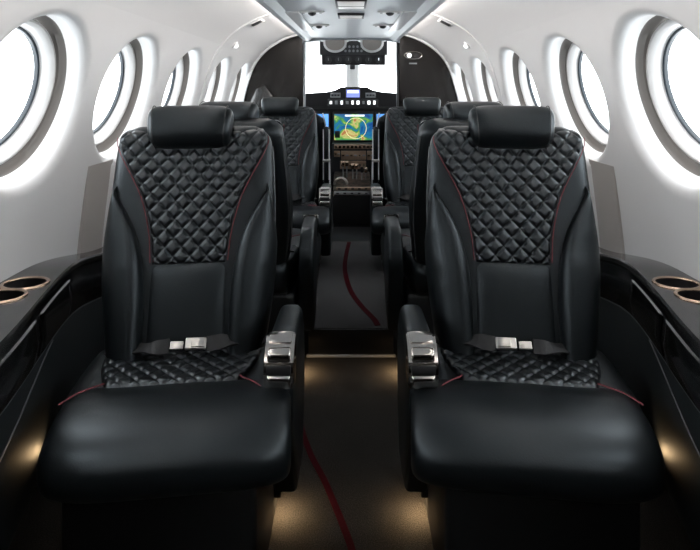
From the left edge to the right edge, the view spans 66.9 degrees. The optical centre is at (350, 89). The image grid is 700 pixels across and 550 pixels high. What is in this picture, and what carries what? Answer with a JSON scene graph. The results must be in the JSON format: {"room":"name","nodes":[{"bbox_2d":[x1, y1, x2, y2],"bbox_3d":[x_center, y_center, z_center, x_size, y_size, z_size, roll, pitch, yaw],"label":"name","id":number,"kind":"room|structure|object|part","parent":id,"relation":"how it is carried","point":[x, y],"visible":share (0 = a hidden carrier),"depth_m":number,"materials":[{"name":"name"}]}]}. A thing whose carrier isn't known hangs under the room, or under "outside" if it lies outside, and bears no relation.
{"room":"aircraft cabin","nodes":[
{"label":"aircraft cabin","id":0,"kind":"room"},
{"bbox_2d":[0,0,294,281],"bbox_3d":[-0.420,0.083,1.329,0.841,1.035,4.857,0,0,0],"label":"wall","id":1,"kind":"structure","parent":0,"point":[41,211],"depth_m":1.52,"materials":[{"name":"white plastic"}]},
{"bbox_2d":[0,15,75,184],"bbox_3d":[-0.803,0.017,1.265,0.188,0.412,0.410,0,0,0],"label":"window","id":2,"kind":"structure","parent":1,"relation":"in","point":[50,38],"depth_m":1.41,"materials":[{"name":"white plastic"}]},
{"bbox_2d":[77,159,112,253],"bbox_3d":[-0.814,0.396,1.679,0.050,0.332,0.182,0,0,0],"label":"trim","id":3,"kind":"structure","parent":1,"relation":"attached to","point":[90,238],"depth_m":1.66,"materials":[{"name":"grey"}]},
{"bbox_2d":[93,37,149,156],"bbox_3d":[-0.803,0.017,1.790,0.188,0.412,0.410,0,0,0],"label":"window","id":4,"kind":"structure","parent":1,"relation":"in","point":[123,113],"depth_m":1.94,"materials":[{"name":"white plastic"}]},
{"bbox_2d":[164,50,194,105],"bbox_3d":[-0.803,0.017,2.350,0.188,0.412,0.410,0,0,0],"label":"window","id":5,"kind":"structure","parent":1,"relation":"in","point":[183,73],"depth_m":2.51,"materials":[{"name":"white plastic"}]},
{"bbox_2d":[203,58,225,102],"bbox_3d":[-0.803,0.017,2.950,0.188,0.412,0.410,0,0,0],"label":"window","id":6,"kind":"structure","parent":1,"relation":"in","point":[214,88],"depth_m":3.12,"materials":[{"name":"white plastic"}]},
{"bbox_2d":[198,13,271,104],"bbox_3d":[-0.563,0.019,2.655,0.530,0.863,0.036,0,0,0],"label":"trim","id":7,"kind":"structure","parent":1,"relation":"attached to","point":[269,14],"depth_m":2.64,"materials":[{"name":"white plastic"}]},
{"bbox_2d":[229,64,244,100],"bbox_3d":[-0.803,0.017,3.520,0.188,0.412,0.410,0,0,0],"label":"window","id":8,"kind":"structure","parent":1,"relation":"in","point":[237,86],"depth_m":3.70,"materials":[{"name":"white plastic"}]},
{"bbox_2d":[249,18,263,26],"bbox_3d":[-0.489,-0.350,2.750,0.069,0.038,0.100,0,0,0],"label":"air vent","id":9,"kind":"object","parent":1,"relation":"in","point":[261,20],"visible":0.89,"depth_m":2.73,"materials":[{"name":"white plastic"}]},
{"bbox_2d":[8,252,693,549],"bbox_3d":[0.000,1.099,1.320,1.800,0.042,4.840,0,0,0],"label":"floor","id":10,"kind":"structure","parent":0,"point":[351,493],"depth_m":1.42,"materials":[{"name":"carpet"}]},
{"bbox_2d":[0,247,104,549],"bbox_3d":[-0.721,0.764,1.300,0.258,0.632,4.800,0,0,0],"label":"ledge","id":11,"kind":"object","parent":10,"relation":"on","point":[51,315],"visible":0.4,"depth_m":1.15,"materials":[{"name":"black plastic"}]},
{"bbox_3d":[-0.632,0.529,0.971,0.026,0.094,0.309,0,0,-11],"label":"fascia door","id":12,"kind":"part","parent":11,"relation":"part of","materials":[{"name":"black plastic"}]},
{"bbox_3d":[-0.697,0.530,1.250,0.020,0.095,0.229,0,0,-13],"label":"fascia door","id":13,"kind":"part","parent":11,"relation":"part of","materials":[{"name":"black plastic"}]},
{"bbox_2d":[36,105,304,549],"bbox_3d":[-0.363,0.561,1.227,0.526,1.039,0.635,0,0,-7],"label":"seat","id":14,"kind":"object","parent":10,"relation":"on","point":[185,432],"visible":1,"depth_m":1.20,"materials":[{"name":"black leather"}]},
{"bbox_2d":[60,343,265,409],"bbox_3d":[-0.408,0.705,1.233,0.424,0.132,0.330,0,0,-7],"label":"seat cushion","id":15,"kind":"object","parent":14,"relation":"on","point":[179,366],"depth_m":1.20,"materials":[{"name":"black leather"}]},
{"bbox_3d":[-0.396,0.633,1.232,0.376,0.015,0.185,0,0,-7],"label":"quilted panel","id":16,"kind":"part","parent":14,"relation":"part of","materials":[{"name":"black leather"}]},
{"bbox_3d":[-0.417,0.411,1.401,0.425,0.621,0.268,0,0,-7],"label":"backrest","id":17,"kind":"part","parent":14,"relation":"part of","materials":[{"name":"black leather"}]},
{"bbox_3d":[-0.417,0.274,1.407,0.384,0.333,0.144,0,0,-7],"label":"quilted panel","id":18,"kind":"part","parent":14,"relation":"part of","materials":[{"name":"black leather"}]},
{"bbox_3d":[-0.149,0.596,1.093,0.049,0.026,0.024,0,0,0],"label":"latch lever","id":19,"kind":"part","parent":14,"relation":"part of","materials":[{"name":"silver metal"}]},
{"bbox_3d":[-0.149,0.529,1.130,0.047,0.015,0.031,0,0,0],"label":"latch plate","id":20,"kind":"part","parent":14,"relation":"part of","materials":[{"name":"silver metal"}]},
{"bbox_3d":[-0.149,0.740,1.248,0.056,0.360,0.293,0,0,0],"label":"armrest","id":21,"kind":"part","parent":14,"relation":"part of","materials":[{"name":"black leather"}]},
{"bbox_2d":[199,101,321,334],"bbox_3d":[-0.383,0.561,2.143,0.526,1.039,0.635,0,0,7],"label":"seat","id":22,"kind":"object","parent":10,"relation":"on","point":[298,250],"visible":0.23,"depth_m":1.98,"materials":[{"name":"black leather"}]},
{"bbox_3d":[-0.437,0.411,1.968,0.425,0.621,0.268,0,0,7],"label":"backrest","id":23,"kind":"part","parent":22,"relation":"part of","materials":[{"name":"black leather"}]},
{"bbox_3d":[-0.412,0.760,2.140,0.373,0.030,0.338,0,0,7],"label":"cushion frame","id":24,"kind":"part","parent":22,"relation":"part of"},
{"bbox_2d":[273,245,298,293],"bbox_3d":[-0.428,0.705,2.137,0.424,0.132,0.330,0,0,7],"label":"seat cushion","id":25,"kind":"object","parent":22,"relation":"on","point":[286,275],"depth_m":1.99,"materials":[{"name":"black leather"}]},
{"bbox_3d":[-0.169,0.740,2.122,0.088,0.360,0.295,0,0,7],"label":"armrest","id":26,"kind":"part","parent":22,"relation":"part of","materials":[{"name":"black leather"}]},
{"bbox_2d":[258,97,331,277],"bbox_3d":[-0.353,0.561,2.937,0.526,1.039,0.635,0,0,-7],"label":"seat","id":27,"kind":"object","parent":10,"relation":"on","point":[300,123],"visible":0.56,"depth_m":3.06,"materials":[{"name":"black leather"}]},
{"bbox_3d":[-0.407,0.274,3.117,0.384,0.333,0.144,0,0,-7],"label":"quilted panel","id":28,"kind":"part","parent":27,"relation":"part of","materials":[{"name":"black leather"}]},
{"bbox_3d":[-0.407,0.411,3.111,0.425,0.621,0.268,0,0,-7],"label":"backrest","id":29,"kind":"part","parent":27,"relation":"part of","materials":[{"name":"black leather"}]},
{"bbox_3d":[-0.386,0.633,2.942,0.376,0.015,0.185,0,0,-7],"label":"quilted panel","id":30,"kind":"part","parent":27,"relation":"part of","materials":[{"name":"black leather"}]},
{"bbox_3d":[-0.139,0.596,2.803,0.049,0.026,0.024,0,0,0],"label":"latch lever","id":31,"kind":"part","parent":27,"relation":"part of","materials":[{"name":"silver metal"}]},
{"bbox_3d":[-0.139,0.740,2.958,0.056,0.360,0.293,0,0,0],"label":"armrest","id":32,"kind":"part","parent":27,"relation":"part of","materials":[{"name":"black leather"}]},
{"bbox_2d":[309,241,392,353],"bbox_3d":[0.000,1.021,2.762,0.344,0.117,1.236,0,0,0],"label":"step","id":33,"kind":"structure","parent":10,"relation":"on","point":[351,318],"depth_m":2.37,"materials":[{"name":"grey carpet"}]},
{"bbox_2d":[244,36,457,106],"bbox_3d":[0.000,0.338,3.738,1.732,1.484,0.052,0,0,0],"label":"wall","id":34,"kind":"structure","parent":10,"relation":"on","point":[430,77],"depth_m":3.72,"materials":[{"name":"black plastic"}]},
{"bbox_2d":[251,86,272,106],"bbox_3d":[-0.585,0.125,3.711,0.270,0.310,0.022,0,0,0],"label":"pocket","id":35,"kind":"object","parent":34,"relation":"attached to","point":[261,92],"visible":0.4,"depth_m":3.70,"materials":[{"name":"black leather"}]},
{"bbox_2d":[241,34,297,100],"bbox_3d":[-0.562,0.020,3.700,0.531,0.864,0.036,0,0,0],"label":"trim","id":36,"kind":"structure","parent":34,"relation":"attached to","point":[294,35],"depth_m":3.69,"materials":[{"name":"white plastic"}]},
{"bbox_3d":[-0.328,0.350,3.738,0.012,1.430,0.052,0,0,0],"label":"edge trim","id":37,"kind":"part","parent":34,"relation":"part of","materials":[{"name":"grey plastic"}]},
{"bbox_2d":[302,38,399,42],"bbox_3d":[0.000,-0.361,3.678,0.678,0.074,0.035,0,0,0],"label":"trim","id":38,"kind":"structure","parent":34,"relation":"attached to","point":[313,39],"depth_m":3.69,"materials":[{"name":"grey plastic"}]},
{"bbox_3d":[0.328,0.350,3.738,0.012,1.430,0.052,0,0,0],"label":"edge trim","id":39,"kind":"part","parent":34,"relation":"part of","materials":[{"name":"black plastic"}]},
{"bbox_2d":[404,51,421,59],"bbox_3d":[0.435,-0.242,3.712,0.132,0.060,0.014,0,0,0],"label":"lamp","id":40,"kind":"object","parent":34,"relation":"attached to","point":[412,55],"visible":1,"depth_m":3.71,"materials":[{"name":"silver metal"}]},
{"bbox_3d":[0.435,-0.242,3.715,0.120,0.048,0.008,0,0,0],"label":"plate","id":41,"kind":"part","parent":40,"relation":"part of","materials":[{"name":"black plastic"}]},
{"bbox_2d":[404,34,460,100],"bbox_3d":[0.562,0.020,3.700,0.531,0.864,0.036,0,0,0],"label":"trim","id":42,"kind":"structure","parent":34,"relation":"attached to","point":[406,35],"depth_m":3.69,"materials":[{"name":"white plastic"}]},
{"bbox_2d":[306,354,395,357],"bbox_3d":[0.000,1.074,2.142,0.360,0.010,0.014,0,0,0],"label":"trim","id":43,"kind":"structure","parent":10,"relation":"on","point":[307,355],"depth_m":2.14,"materials":[{"name":"grey metal"}]},
{"bbox_2d":[370,97,443,277],"bbox_3d":[0.353,0.561,2.937,0.526,1.039,0.635,0,0,7],"label":"seat","id":44,"kind":"object","parent":10,"relation":"on","point":[401,123],"visible":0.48,"depth_m":3.06,"materials":[{"name":"black leather"}]},
{"bbox_3d":[0.139,0.740,2.958,0.088,0.360,0.295,0,0,7],"label":"armrest","id":45,"kind":"part","parent":44,"relation":"part of","materials":[{"name":"black leather"}]},
{"bbox_3d":[0.139,0.596,2.803,0.050,0.026,0.028,0,0,7],"label":"latch lever","id":46,"kind":"part","parent":44,"relation":"part of","materials":[{"name":"silver metal"}]},
{"bbox_3d":[0.386,0.633,2.942,0.376,0.015,0.185,0,0,7],"label":"quilted panel","id":47,"kind":"part","parent":44,"relation":"part of","materials":[{"name":"black leather"}]},
{"bbox_3d":[0.407,0.411,3.111,0.425,0.621,0.268,0,0,7],"label":"backrest","id":48,"kind":"part","parent":44,"relation":"part of","materials":[{"name":"black leather"}]},
{"bbox_3d":[0.407,0.274,3.117,0.384,0.333,0.144,0,0,7],"label":"quilted panel","id":49,"kind":"part","parent":44,"relation":"part of","materials":[{"name":"black leather"}]},
{"bbox_2d":[380,101,502,334],"bbox_3d":[0.383,0.561,2.143,0.526,1.039,0.635,0,0,-7],"label":"seat","id":50,"kind":"object","parent":10,"relation":"on","point":[403,250],"visible":0.34,"depth_m":1.98,"materials":[{"name":"black leather"}]},
{"bbox_3d":[0.169,0.740,2.122,0.056,0.360,0.293,0,0,0],"label":"armrest","id":51,"kind":"part","parent":50,"relation":"part of","materials":[{"name":"black leather"}]},
{"bbox_2d":[403,245,428,293],"bbox_3d":[0.428,0.705,2.137,0.424,0.132,0.330,0,0,-7],"label":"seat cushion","id":52,"kind":"object","parent":50,"relation":"on","point":[415,277],"depth_m":2.00,"materials":[{"name":"black leather"}]},
{"bbox_3d":[0.412,0.760,2.140,0.340,0.030,0.300,0,0,0],"label":"cushion frame","id":53,"kind":"part","parent":50,"relation":"part of","materials":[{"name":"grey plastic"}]},
{"bbox_3d":[0.437,0.411,1.968,0.425,0.621,0.268,0,0,-7],"label":"backrest","id":54,"kind":"part","parent":50,"relation":"part of","materials":[{"name":"black leather"}]},
{"bbox_2d":[397,105,665,549],"bbox_3d":[0.363,0.561,1.227,0.526,1.039,0.635,0,0,7],"label":"seat","id":55,"kind":"object","parent":10,"relation":"on","point":[516,432],"visible":1,"depth_m":1.21,"materials":[{"name":"black leather"}]},
{"bbox_3d":[0.149,0.740,1.248,0.088,0.360,0.295,0,0,7],"label":"armrest","id":56,"kind":"part","parent":55,"relation":"part of","materials":[{"name":"black leather"}]},
{"bbox_3d":[0.149,0.529,1.130,0.050,0.015,0.036,0,0,7],"label":"latch plate","id":57,"kind":"part","parent":55,"relation":"part of","materials":[{"name":"silver metal"}]},
{"bbox_3d":[0.149,0.596,1.093,0.050,0.026,0.028,0,0,7],"label":"latch lever","id":58,"kind":"part","parent":55,"relation":"part of","materials":[{"name":"silver metal"}]},
{"bbox_3d":[0.417,0.411,1.401,0.425,0.621,0.268,0,0,7],"label":"backrest","id":59,"kind":"part","parent":55,"relation":"part of","materials":[{"name":"black leather"}]},
{"bbox_3d":[0.417,0.274,1.407,0.384,0.333,0.144,0,0,7],"label":"quilted panel","id":60,"kind":"part","parent":55,"relation":"part of","materials":[{"name":"black leather"}]},
{"bbox_3d":[0.396,0.633,1.232,0.376,0.015,0.185,0,0,7],"label":"quilted panel","id":61,"kind":"part","parent":55,"relation":"part of","materials":[{"name":"black leather"}]},
{"bbox_2d":[436,343,641,409],"bbox_3d":[0.408,0.705,1.233,0.424,0.132,0.330,0,0,7],"label":"seat cushion","id":62,"kind":"object","parent":55,"relation":"on","point":[610,377],"depth_m":1.20,"materials":[{"name":"black leather"}]},
{"bbox_2d":[597,247,699,549],"bbox_3d":[0.721,0.764,1.300,0.258,0.632,4.800,0,0,0],"label":"ledge","id":63,"kind":"object","parent":10,"relation":"on","point":[649,330],"visible":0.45,"depth_m":1.16,"materials":[{"name":"dark grey plastic"},{"name":"copper metal"}]},
{"bbox_3d":[0.697,0.530,1.250,0.020,0.095,0.229,0,0,13],"label":"fascia door","id":64,"kind":"part","parent":63,"relation":"part of","materials":[{"name":"black plastic"}]},
{"bbox_3d":[0.632,0.529,0.971,0.026,0.094,0.309,0,0,11],"label":"fascia door","id":65,"kind":"part","parent":63,"relation":"part of","materials":[{"name":"black plastic"}]},
{"bbox_2d":[255,0,446,40],"bbox_3d":[0.000,-0.342,1.280,0.816,0.088,4.760,0,0,0],"label":"ceiling","id":66,"kind":"structure","parent":0,"point":[337,28],"depth_m":2.45,"materials":[{"name":"white plastic"}]},
{"bbox_2d":[285,11,313,30],"bbox_3d":[-0.255,-0.348,2.720,0.062,0.016,0.780,0,0,1],"label":"ceiling light","id":67,"kind":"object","parent":66,"relation":"attached to","point":[296,16],"depth_m":2.61,"materials":[{"name":"white plastic"}]},
{"bbox_2d":[300,11,323,15],"bbox_3d":[-0.172,-0.338,2.340,0.110,0.022,0.044,0,0,0],"label":"air gasper","id":68,"kind":"object","parent":66,"relation":"attached to","point":[311,13],"visible":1,"depth_m":2.32,"materials":[{"name":"white plastic"}]},
{"bbox_3d":[-0.172,-0.344,2.340,0.110,0.009,0.044,0,0,0],"label":"plate","id":69,"kind":"part","parent":68,"relation":"part of","materials":[{"name":"white plastic"}]},
{"bbox_2d":[310,24,328,28],"bbox_3d":[-0.172,-0.342,2.860,0.110,0.022,0.044,0,0,0],"label":"air gasper","id":70,"kind":"object","parent":66,"relation":"attached to","point":[318,26],"visible":0.99,"depth_m":2.84,"materials":[{"name":"white plastic"}]},
{"bbox_3d":[-0.172,-0.348,2.860,0.110,0.009,0.044,0,0,0],"label":"plate","id":71,"kind":"part","parent":70,"relation":"part of","materials":[{"name":"white plastic"}]},
{"bbox_2d":[335,0,366,8],"bbox_3d":[0.000,-0.341,2.100,0.122,0.016,0.200,0,0,0],"label":"ceiling light panel","id":72,"kind":"object","parent":66,"relation":"attached to","point":[340,4],"visible":1,"depth_m":2.07,"materials":[{"name":"grey plastic"}]},
{"bbox_2d":[338,13,363,18],"bbox_3d":[0.000,-0.344,2.470,0.122,0.016,0.130,0,0,0],"label":"ceiling light panel","id":73,"kind":"object","parent":66,"relation":"attached to","point":[340,15],"visible":1,"depth_m":2.42,"materials":[{"name":"grey plastic"}]},
{"bbox_2d":[373,24,391,28],"bbox_3d":[0.172,-0.342,2.860,0.110,0.022,0.044,0,0,0],"label":"air gasper","id":74,"kind":"object","parent":66,"relation":"attached to","point":[382,26],"visible":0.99,"depth_m":2.84,"materials":[{"name":"white plastic"}]},
{"bbox_3d":[0.172,-0.348,2.860,0.110,0.009,0.044,0,0,0],"label":"plate","id":75,"kind":"part","parent":74,"relation":"part of","materials":[{"name":"white plastic"}]},
{"bbox_2d":[377,11,401,15],"bbox_3d":[0.172,-0.338,2.340,0.110,0.022,0.044,0,0,0],"label":"air gasper","id":76,"kind":"object","parent":66,"relation":"attached to","point":[389,13],"visible":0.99,"depth_m":2.32,"materials":[{"name":"white plastic"}]},
{"bbox_3d":[0.172,-0.344,2.340,0.110,0.009,0.044,0,0,0],"label":"plate","id":77,"kind":"part","parent":76,"relation":"part of","materials":[{"name":"white plastic"}]},
{"bbox_2d":[388,11,416,30],"bbox_3d":[0.255,-0.348,2.720,0.062,0.016,0.780,0,0,-1],"label":"ceiling light panel","id":78,"kind":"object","parent":66,"relation":"attached to","point":[405,16],"depth_m":2.61,"materials":[{"name":"white plastic"}]},
{"bbox_2d":[306,40,395,75],"bbox_3d":[0.000,0.357,4.455,1.724,1.585,1.390,0,0,0],"label":"windshield","id":79,"kind":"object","parent":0,"point":[313,57],"depth_m":4.85,"materials":[{"name":"white"}]},
{"bbox_2d":[323,40,346,52],"bbox_3d":[-0.127,-0.379,4.192,0.186,0.166,0.024,0,0,0],"label":"sun visor","id":80,"kind":"object","parent":79,"relation":"attached to","point":[334,46],"visible":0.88,"depth_m":4.18,"materials":[{"name":"grey plastic"}]},
{"bbox_3d":[-0.127,-0.387,4.189,0.151,0.148,0.018,0,0,0],"label":"visor blade","id":81,"kind":"part","parent":80,"relation":"part of","materials":[{"name":"grey plastic"}]},
{"bbox_2d":[310,107,391,190],"bbox_3d":[0.000,0.530,5.135,1.320,0.900,0.030,0,0,0],"label":"trim","id":82,"kind":"structure","parent":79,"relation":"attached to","point":[331,172],"depth_m":5.12,"materials":[{"name":"black plastic"}]},
{"bbox_2d":[346,65,357,86],"bbox_3d":[0.013,-0.160,4.657,0.105,0.500,0.057,0,0,0],"label":"post","id":83,"kind":"object","parent":79,"relation":"attached to","point":[351,74],"visible":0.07,"depth_m":4.63,"materials":[{"name":"white plastic"}]},
{"bbox_2d":[320,41,386,64],"bbox_3d":[0.020,-0.297,4.247,0.537,0.192,0.067,0,0,0],"label":"panel","id":84,"kind":"object","parent":79,"relation":"attached to","point":[353,54],"visible":0.94,"depth_m":4.22,"materials":[{"name":"black plastic"}]},
{"bbox_3d":[0.020,-0.337,4.260,0.537,0.112,0.040,0,0,0],"label":"panel","id":85,"kind":"part","parent":84,"relation":"part of","materials":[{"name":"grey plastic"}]},
{"bbox_3d":[0.020,-0.241,4.250,0.505,0.080,0.050,0,0,0],"label":"panel","id":86,"kind":"part","parent":84,"relation":"part of","materials":[{"name":"black plastic"}]},
{"bbox_2d":[360,40,383,52],"bbox_3d":[0.166,-0.379,4.192,0.186,0.166,0.024,0,0,0],"label":"sun visor","id":87,"kind":"object","parent":79,"relation":"attached to","point":[371,46],"visible":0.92,"depth_m":4.18,"materials":[{"name":"grey plastic"}]},
{"bbox_3d":[0.166,-0.387,4.189,0.151,0.148,0.018,0,0,0],"label":"visor blade","id":88,"kind":"part","parent":87,"relation":"part of","materials":[{"name":"grey plastic"}]},
{"bbox_2d":[332,191,369,240],"bbox_3d":[0.000,1.042,4.265,1.800,0.155,1.770,0,0,0],"label":"floor","id":89,"kind":"structure","parent":0,"point":[338,233],"depth_m":3.59,"materials":[{"name":"black carpet"}]},
{"bbox_2d":[315,113,330,205],"bbox_3d":[-0.360,0.560,4.165,0.413,0.840,0.551,0,0,0],"label":"seat","id":90,"kind":"object","parent":89,"relation":"on","point":[323,132],"visible":0.3,"depth_m":3.93,"materials":[{"name":"black leather"}]},
{"bbox_3d":[-0.182,0.480,3.920,0.045,0.420,0.050,0,0,0],"label":"folded armrest","id":91,"kind":"part","parent":90,"relation":"part of","materials":[{"name":"black leather"}]},
{"bbox_2d":[332,143,371,223],"bbox_3d":[0.024,0.701,4.082,0.354,0.539,0.536,0,0,0],"label":"pedestal","id":92,"kind":"object","parent":89,"relation":"on","point":[351,162],"visible":0.89,"depth_m":3.97,"materials":[{"name":"grey plastic"}]},
{"bbox_2d":[312,108,389,153],"bbox_3d":[0.000,0.340,4.385,1.320,0.380,0.030,0,0,0],"label":"panel","id":93,"kind":"object","parent":92,"relation":"attached to","point":[331,110],"visible":0.14,"depth_m":4.37,"materials":[{"name":"black plastic"}]},
{"bbox_2d":[315,112,329,128],"bbox_3d":[-0.343,0.304,4.356,0.342,0.248,0.029,0,0,0],"label":"display","id":94,"kind":"object","parent":93,"relation":"attached to","point":[326,114],"visible":0.19,"depth_m":4.35,"materials":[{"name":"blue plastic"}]},
{"bbox_2d":[306,87,395,106],"bbox_3d":[0.016,0.058,4.463,1.182,0.164,0.294,0,0,0],"label":"glareshield","id":95,"kind":"object","parent":93,"relation":"on","point":[342,96],"visible":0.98,"depth_m":4.35,"materials":[{"name":"black plastic"}]},
{"bbox_2d":[333,112,373,141],"bbox_3d":[0.021,0.304,4.356,0.341,0.248,0.029,0,0,0],"label":"display","id":96,"kind":"object","parent":93,"relation":"attached to","point":[347,126],"visible":0.88,"depth_m":4.34,"materials":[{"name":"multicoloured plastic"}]},
{"bbox_2d":[375,112,386,125],"bbox_3d":[0.371,0.304,4.356,0.350,0.248,0.029,0,0,0],"label":"display","id":97,"kind":"object","parent":93,"relation":"attached to","point":[376,113],"visible":0.09,"depth_m":4.35,"materials":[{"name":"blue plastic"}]},
{"bbox_3d":[0.008,0.867,3.836,0.285,0.202,0.010,0,0,0],"label":"kick panel","id":98,"kind":"part","parent":92,"relation":"part of","materials":[{"name":"black plastic"}]},
{"bbox_2d":[371,113,386,205],"bbox_3d":[0.360,0.560,4.165,0.413,0.840,0.551,0,0,0],"label":"seat","id":99,"kind":"object","parent":89,"relation":"on","point":[378,132],"visible":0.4,"depth_m":3.93,"materials":[{"name":"black leather"}]},
{"bbox_3d":[0.182,0.480,3.920,0.045,0.420,0.050,0,0,0],"label":"folded armrest","id":100,"kind":"part","parent":99,"relation":"part of","materials":[{"name":"black leather"}]},
{"bbox_2d":[407,0,699,280],"bbox_3d":[0.420,0.083,1.329,0.841,1.035,4.857,0,0,0],"label":"wall","id":101,"kind":"structure","parent":0,"point":[660,210],"depth_m":1.53,"materials":[{"name":"white plastic"}]},
{"bbox_2d":[438,18,452,26],"bbox_3d":[0.489,-0.350,2.750,0.069,0.038,0.100,0,0,0],"label":"air vent","id":102,"kind":"object","parent":101,"relation":"in","point":[440,20],"visible":0.79,"depth_m":2.73,"materials":[{"name":"white plastic"}]},
{"bbox_2d":[457,64,472,100],"bbox_3d":[0.803,0.017,3.520,0.188,0.412,0.410,0,0,0],"label":"window","id":103,"kind":"structure","parent":101,"relation":"in","point":[464,86],"depth_m":3.70,"materials":[{"name":"white plastic"}]},
{"bbox_2d":[430,13,503,104],"bbox_3d":[0.563,0.019,2.655,0.530,0.863,0.036,0,0,0],"label":"trim","id":104,"kind":"structure","parent":101,"relation":"attached to","point":[432,14],"depth_m":2.64,"materials":[{"name":"white plastic"}]},
{"bbox_2d":[476,58,498,102],"bbox_3d":[0.803,0.017,2.950,0.188,0.412,0.410,0,0,0],"label":"window","id":105,"kind":"structure","parent":101,"relation":"in","point":[487,88],"depth_m":3.12,"materials":[{"name":"white plastic"}]},
{"bbox_2d":[507,50,537,105],"bbox_3d":[0.803,0.017,2.350,0.188,0.412,0.410,0,0,0],"label":"window","id":106,"kind":"structure","parent":101,"relation":"in","point":[518,73],"depth_m":2.51,"materials":[{"name":"white plastic"}]},
{"bbox_2d":[552,37,608,156],"bbox_3d":[0.803,0.017,1.790,0.188,0.412,0.410,0,0,0],"label":"window","id":107,"kind":"structure","parent":101,"relation":"in","point":[578,113],"depth_m":1.94,"materials":[{"name":"white plastic"}]},
{"bbox_2d":[589,159,624,253],"bbox_3d":[0.814,0.396,1.679,0.050,0.332,0.182,0,0,0],"label":"trim","id":108,"kind":"structure","parent":101,"relation":"attached to","point":[611,238],"depth_m":1.66,"materials":[{"name":"grey"}]},
{"bbox_2d":[626,15,699,184],"bbox_3d":[0.803,0.017,1.265,0.188,0.412,0.410,0,0,0],"label":"window","id":109,"kind":"structure","parent":101,"relation":"in","point":[651,38],"depth_m":1.41,"materials":[{"name":"white plastic"}]}
]}

